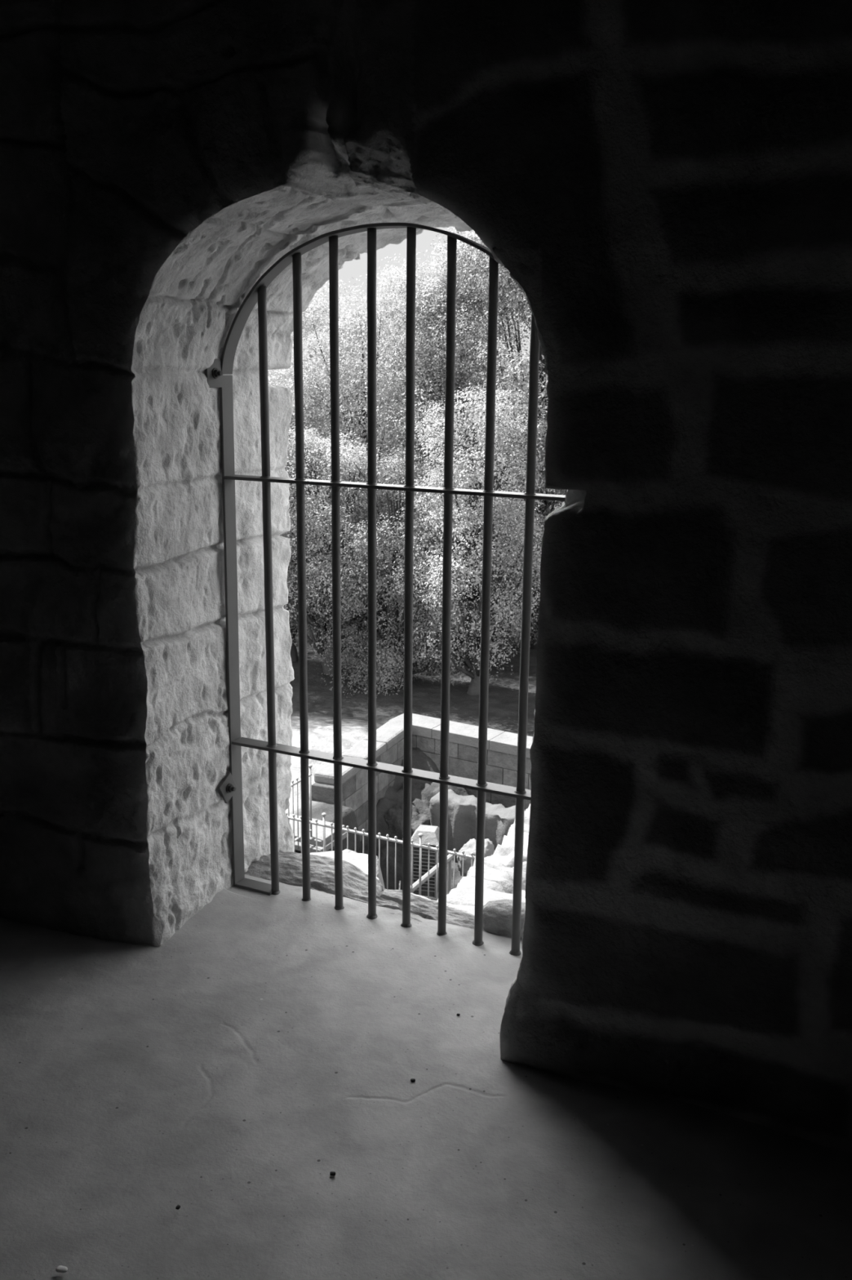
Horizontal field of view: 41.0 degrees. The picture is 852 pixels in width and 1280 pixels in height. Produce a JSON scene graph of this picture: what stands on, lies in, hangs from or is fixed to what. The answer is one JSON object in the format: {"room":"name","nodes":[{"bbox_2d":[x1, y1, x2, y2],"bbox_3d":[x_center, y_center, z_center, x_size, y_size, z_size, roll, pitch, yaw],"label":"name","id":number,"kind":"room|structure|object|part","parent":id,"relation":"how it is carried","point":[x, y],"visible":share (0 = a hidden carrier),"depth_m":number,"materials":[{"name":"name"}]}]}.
{"room":"prison interior","nodes":[
{"label":"prison interior","id":0,"kind":"room"},
{"bbox_2d":[268,372,564,900],"bbox_3d":[15.602,-8.574,56.248,100.000,7.826,109.800,7,15,26],"label":"ground","id":1,"kind":"structure","parent":0,"point":[503,692],"depth_m":23.11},
{"bbox_2d":[294,831,346,853],"bbox_3d":[-1.830,2.920,16.967,1.100,0.085,0.800,7,15,26],"label":"stone step","id":2,"kind":"structure","parent":1,"relation":"on","point":[328,845],"depth_m":16.55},
{"bbox_2d":[288,764,312,848],"bbox_3d":[-2.001,2.515,15.885,0.061,1.172,1.531,7,15,26],"label":"iron railing","id":3,"kind":"object","parent":2,"relation":"on","point":[298,780],"visible":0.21,"depth_m":16.32,"materials":[{"name":"grey metal"}]},
{"bbox_3d":[-1.878,2.501,16.133,0.031,1.085,0.031,2,14,4],"label":"post","id":4,"kind":"part","parent":3,"relation":"part of","materials":[{"name":"metal"}]},
{"bbox_3d":[-1.826,2.477,16.234,0.031,1.085,0.031,2,14,4],"label":"post","id":5,"kind":"part","parent":3,"relation":"part of","materials":[{"name":"metal"}]},
{"bbox_3d":[-2.003,2.091,15.768,0.045,0.022,1.500,7,15,26],"label":"rail","id":6,"kind":"part","parent":3,"relation":"part of","materials":[{"name":"metal"}]},
{"bbox_3d":[-2.012,2.922,15.969,0.035,0.020,1.500,7,15,26],"label":"rail","id":7,"kind":"part","parent":3,"relation":"part of","materials":[{"name":"metal"}]},
{"bbox_3d":[-1.671,2.364,16.524,0.057,1.172,0.057,2,14,4],"label":"post","id":8,"kind":"part","parent":3,"relation":"part of","materials":[{"name":"metal"}]},
{"bbox_2d":[289,813,345,846],"bbox_3d":[-1.802,2.830,17.000,0.980,0.085,0.680,7,15,26],"label":"stone step","id":9,"kind":"structure","parent":2,"relation":"on","point":[320,828],"depth_m":16.82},
{"bbox_2d":[279,382,385,662],"bbox_3d":[-3.244,-2.428,26.125,5.129,6.748,3.250,5,14,18],"label":"tree","id":10,"kind":"object","parent":1,"relation":"on","point":[294,655],"visible":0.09,"depth_m":25.38,"materials":[{"name":"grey plant"}]},
{"bbox_2d":[280,426,415,675],"bbox_3d":[-2.244,-1.779,25.233,3.956,5.955,2.888,11,17,37],"label":"tree","id":11,"kind":"object","parent":1,"relation":"on","point":[325,606],"visible":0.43,"depth_m":24.89,"materials":[{"name":"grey plant"}]},
{"bbox_2d":[310,848,385,889],"bbox_3d":[-0.365,3.328,5.210,2.200,5.337,1.615,7,15,26],"label":"rock ledge","id":12,"kind":"object","parent":1,"relation":"on","point":[348,854],"visible":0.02,"depth_m":4.37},
{"bbox_2d":[285,812,475,900],"bbox_3d":[-0.412,2.962,14.133,4.500,1.229,0.339,7,15,26],"label":"iron railing","id":13,"kind":"object","parent":1,"relation":"on","point":[324,824],"visible":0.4,"depth_m":14.22,"materials":[{"name":"grey metal"}]},
{"bbox_3d":[-1.724,2.793,14.929,0.031,1.085,0.031,2,14,4],"label":"post","id":14,"kind":"part","parent":13,"relation":"part of","materials":[{"name":"metal"}]},
{"bbox_3d":[-1.621,2.807,14.879,0.031,1.085,0.031,2,14,4],"label":"post","id":15,"kind":"part","parent":13,"relation":"part of","materials":[{"name":"metal"}]},
{"bbox_3d":[-1.415,2.833,14.778,0.031,1.085,0.031,2,14,4],"label":"post","id":16,"kind":"part","parent":13,"relation":"part of","materials":[{"name":"metal"}]},
{"bbox_3d":[-1.311,2.793,14.716,0.057,1.194,0.057,2,14,4],"label":"post","id":17,"kind":"part","parent":13,"relation":"part of","materials":[{"name":"metal"}]},
{"bbox_3d":[-1.208,2.859,14.678,0.031,1.085,0.031,2,14,4],"label":"post","id":18,"kind":"part","parent":13,"relation":"part of","materials":[{"name":"metal"}]},
{"bbox_3d":[-1.002,2.886,14.578,0.031,1.085,0.031,2,14,4],"label":"post","id":19,"kind":"part","parent":13,"relation":"part of","materials":[{"name":"metal"}]},
{"bbox_3d":[-0.898,2.899,14.528,0.031,1.085,0.031,-11,18,-40],"label":"post","id":20,"kind":"part","parent":13,"relation":"part of","materials":[{"name":"metal"}]},
{"bbox_3d":[-0.795,2.912,14.478,0.031,1.085,0.031,2,14,4],"label":"post","id":21,"kind":"part","parent":13,"relation":"part of","materials":[{"name":"metal"}]},
{"bbox_3d":[-0.588,2.938,14.378,0.031,1.085,0.031,2,14,4],"label":"post","id":22,"kind":"part","parent":13,"relation":"part of","materials":[{"name":"metal"}]},
{"bbox_3d":[-0.345,2.500,14.149,4.500,0.022,0.045,7,15,26],"label":"rail","id":23,"kind":"part","parent":13,"relation":"part of","materials":[{"name":"metal"}]},
{"bbox_3d":[-0.485,2.952,14.328,0.031,1.085,0.031,2,14,4],"label":"post","id":24,"kind":"part","parent":13,"relation":"part of","materials":[{"name":"metal"}]},
{"bbox_3d":[-0.382,2.965,14.278,0.031,1.085,0.031,2,14,4],"label":"post","id":25,"kind":"part","parent":13,"relation":"part of","materials":[{"name":"metal"}]},
{"bbox_3d":[-0.175,2.991,14.178,0.031,1.085,0.031,-11,18,-40],"label":"post","id":26,"kind":"part","parent":13,"relation":"part of","materials":[{"name":"metal"}]},
{"bbox_3d":[-0.072,2.952,14.115,0.057,1.194,0.057,-11,18,-40],"label":"post","id":27,"kind":"part","parent":13,"relation":"part of","materials":[{"name":"metal"}]},
{"bbox_3d":[0.031,3.018,14.078,0.031,1.085,0.031,-11,18,-40],"label":"post","id":28,"kind":"part","parent":13,"relation":"part of","materials":[{"name":"metal"}]},
{"bbox_3d":[0.134,3.031,14.028,0.031,1.085,0.031,-11,18,-40],"label":"post","id":29,"kind":"part","parent":13,"relation":"part of","materials":[{"name":"metal"}]},
{"bbox_3d":[0.341,3.057,13.928,0.031,1.085,0.031,-11,18,-40],"label":"post","id":30,"kind":"part","parent":13,"relation":"part of","materials":[{"name":"metal"}]},
{"bbox_3d":[0.444,3.071,13.878,0.031,1.085,0.031,2,14,4],"label":"post","id":31,"kind":"part","parent":13,"relation":"part of","materials":[{"name":"metal"}]},
{"bbox_3d":[0.547,3.084,13.828,0.031,1.085,0.031,-11,18,-40],"label":"post","id":32,"kind":"part","parent":13,"relation":"part of","materials":[{"name":"metal"}]},
{"bbox_2d":[290,442,480,697],"bbox_3d":[-0.785,-1.003,24.539,3.604,6.450,3.493,9,16,32],"label":"tree","id":33,"kind":"object","parent":1,"relation":"on","point":[393,673],"visible":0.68,"depth_m":24.27,"materials":[{"name":"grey plant"}]},
{"bbox_2d":[267,264,506,629],"bbox_3d":[-2.202,-4.596,28.974,8.669,9.438,6.361,7,15,26],"label":"broadleaf tree","id":34,"kind":"object","parent":1,"relation":"on","point":[308,412],"visible":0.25,"depth_m":27.63,"materials":[{"name":"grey plant"}]},
{"bbox_2d":[384,804,430,839],"bbox_3d":[-0.350,3.352,20.037,0.916,0.930,0.666,10,16,33],"label":"boulder","id":35,"kind":"object","parent":1,"relation":"on","point":[393,817],"visible":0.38,"depth_m":19.82,"materials":[{"name":"grey stone"}]},
{"bbox_2d":[311,713,533,840],"bbox_3d":[3.125,3.446,18.505,9.893,2.271,3.811,7,15,26],"label":"wall","id":36,"kind":"structure","parent":1,"relation":"on","point":[502,746],"depth_m":20.49,"materials":[{"name":"stone"}]},
{"bbox_2d":[410,824,439,897],"bbox_3d":[0.014,3.475,17.987,0.494,1.060,0.494,4,14,12],"label":"box","id":37,"kind":"object","parent":1,"relation":"on","point":[430,833],"visible":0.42,"depth_m":17.80,"materials":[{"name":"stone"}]},
{"bbox_3d":[0.019,3.038,17.881,0.494,0.160,0.494,4,14,12],"label":"lid","id":38,"kind":"part","parent":37,"relation":"part of","materials":[{"name":"stone"}]},
{"bbox_2d":[288,320,564,585],"bbox_3d":[2.716,-4.999,33.216,20.918,8.582,6.860,6,14,20],"label":"broadleaf tree","id":39,"kind":"object","parent":1,"relation":"on","point":[317,377],"visible":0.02,"depth_m":33.77,"materials":[{"name":"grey plant"}]},
{"bbox_2d":[410,853,453,894],"bbox_3d":[0.068,4.071,16.663,0.090,1.525,1.300,8,15,27],"label":"rail","id":40,"kind":"object","parent":1,"relation":"on","point":[433,871],"visible":0.39,"depth_m":16.59,"materials":[{"name":"grey metal"}]},
{"bbox_3d":[0.346,3.970,17.186,0.055,1.480,0.055,-11,18,-40],"label":"post","id":41,"kind":"part","parent":40,"relation":"part of","materials":[{"name":"grey metal"}]},
{"bbox_2d":[376,229,507,591],"bbox_3d":[0.247,-5.114,28.883,3.763,10.467,3.596,11,17,36],"label":"broadleaf tree","id":42,"kind":"object","parent":1,"relation":"on","point":[442,266],"visible":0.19,"depth_m":27.68,"materials":[{"name":"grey plant"}]},
{"bbox_2d":[378,382,563,695],"bbox_3d":[0.925,-1.900,23.892,3.784,6.867,4.163,-6,15,-26],"label":"tree","id":43,"kind":"object","parent":1,"relation":"on","point":[468,597],"visible":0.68,"depth_m":23.27,"materials":[{"name":"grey plant"}]},
{"bbox_2d":[429,789,525,860],"bbox_3d":[2.789,3.861,18.119,6.248,1.813,0.789,9,16,31],"label":"rock","id":44,"kind":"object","parent":1,"relation":"on","point":[462,810],"depth_m":19.08,"materials":[{"name":"grey stone"}]},
{"bbox_2d":[401,226,565,648],"bbox_3d":[2.031,-6.384,26.495,6.361,14.127,6.174,9,16,30],"label":"broadleaf tree","id":45,"kind":"object","parent":1,"relation":"on","point":[507,282],"visible":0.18,"depth_m":26.12,"materials":[{"name":"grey plant"}]},
{"bbox_2d":[437,804,530,915],"bbox_3d":[2.476,2.952,6.819,8.400,5.573,7.115,7,15,26],"label":"rock outcrop","id":46,"kind":"object","parent":1,"relation":"on","point":[499,867],"visible":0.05,"depth_m":4.49,"materials":[{"name":"grey stone"}]},
{"bbox_2d":[477,346,565,622],"bbox_3d":[5.331,-4.034,23.515,8.962,10.998,6.050,9,16,33],"label":"broadleaf tree","id":47,"kind":"object","parent":1,"relation":"on","point":[526,386],"visible":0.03,"depth_m":23.78,"materials":[{"name":"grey plant"}]},
{"bbox_3d":[1.363,3.660,17.999,0.937,0.524,0.651,-7,16,-30],"label":"boulder","id":48,"kind":"object","parent":1,"relation":"on","visible":0},
{"bbox_2d":[457,838,494,876],"bbox_3d":[0.798,3.445,18.052,0.591,0.605,0.702,7,15,26],"label":"boulder","id":49,"kind":"object","parent":48,"relation":"on","point":[470,846],"visible":0.41,"depth_m":17.87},
{"bbox_2d":[0,0,851,1154],"bbox_3d":[0.125,-0.862,2.490,6.292,3.633,1.002,7,15,26],"label":"wall","id":50,"kind":"structure","parent":0,"point":[665,186],"depth_m":2.34,"materials":[{"name":"stone"}]},
{"bbox_2d":[204,222,567,955],"bbox_3d":[-0.142,-0.099,2.992,1.058,1.885,0.119,7,15,26],"label":"bars","id":51,"kind":"object","parent":50,"relation":"in","point":[231,787],"visible":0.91,"depth_m":3.01,"materials":[{"name":"black metal"}]},
{"bbox_3d":[-0.567,-0.713,3.045,0.008,0.075,0.068,7,15,26],"label":"fixing plate","id":52,"kind":"part","parent":51,"relation":"part of","materials":[{"name":"grey paint"}]},
{"bbox_3d":[-0.578,0.431,3.323,0.008,0.089,0.086,7,15,26],"label":"fixing plate","id":53,"kind":"part","parent":51,"relation":"part of","materials":[{"name":"grey paint"}]},
{"bbox_3d":[-0.506,0.740,3.417,0.125,0.010,0.050,7,15,26],"label":"plate","id":54,"kind":"part","parent":51,"relation":"part of","materials":[{"name":"grey paint"}]},
{"bbox_3d":[-0.096,-0.842,2.833,1.003,0.365,0.050,7,15,26],"label":"arch frame","id":55,"kind":"part","parent":51,"relation":"part of","materials":[{"name":"grey paint"}]},
{"bbox_3d":[-0.111,0.351,3.122,0.992,0.009,0.050,7,15,26],"label":"cross rail","id":56,"kind":"part","parent":51,"relation":"part of","materials":[{"name":"black metal"}]},
{"bbox_3d":[-0.102,-0.396,2.942,0.992,0.009,0.050,7,15,26],"label":"cross rail","id":57,"kind":"part","parent":51,"relation":"part of","materials":[{"name":"black metal"}]},
{"bbox_2d":[0,874,851,1279],"bbox_3d":[-0.858,1.349,0.902,5.600,0.024,5.060,7,15,26],"label":"floor","id":58,"kind":"structure","parent":0,"point":[222,1071],"depth_m":2.33,"materials":[{"name":"concrete"}]},
{"bbox_2d":[55,1265,67,1272],"bbox_3d":[-0.632,1.092,1.977,0.022,0.005,0.012,4,14,15],"label":"pebble","id":59,"kind":"object","parent":58,"relation":"on","point":[60,1268],"visible":1,"depth_m":1.97,"materials":[{"name":"grey stone"}]},
{"bbox_2d":[329,1171,335,1175],"bbox_3d":[-0.181,1.039,2.218,0.011,0.005,0.008,1,14,1],"label":"crumb","id":60,"kind":"object","parent":58,"relation":"on","point":[332,1173],"visible":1,"depth_m":2.21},
{"bbox_3d":[0.229,3.480,3.707,9.000,5.300,0.500,7,15,26],"label":"wall","id":61,"kind":"structure","parent":0,"visible":0},
{"bbox_2d":[244,850,522,942],"bbox_3d":[-0.008,1.185,3.489,1.240,0.939,0.319,7,15,26],"label":"rock ledge","id":62,"kind":"object","parent":61,"relation":"attached to","point":[355,873],"depth_m":3.44,"materials":[{"name":"stone"}]},
{"bbox_2d":[483,898,525,937],"bbox_3d":[0.248,0.777,3.195,0.187,0.080,0.125,4,14,15],"label":"rock","id":63,"kind":"object","parent":62,"relation":"on","point":[497,914],"visible":0.58,"depth_m":3.16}
]}

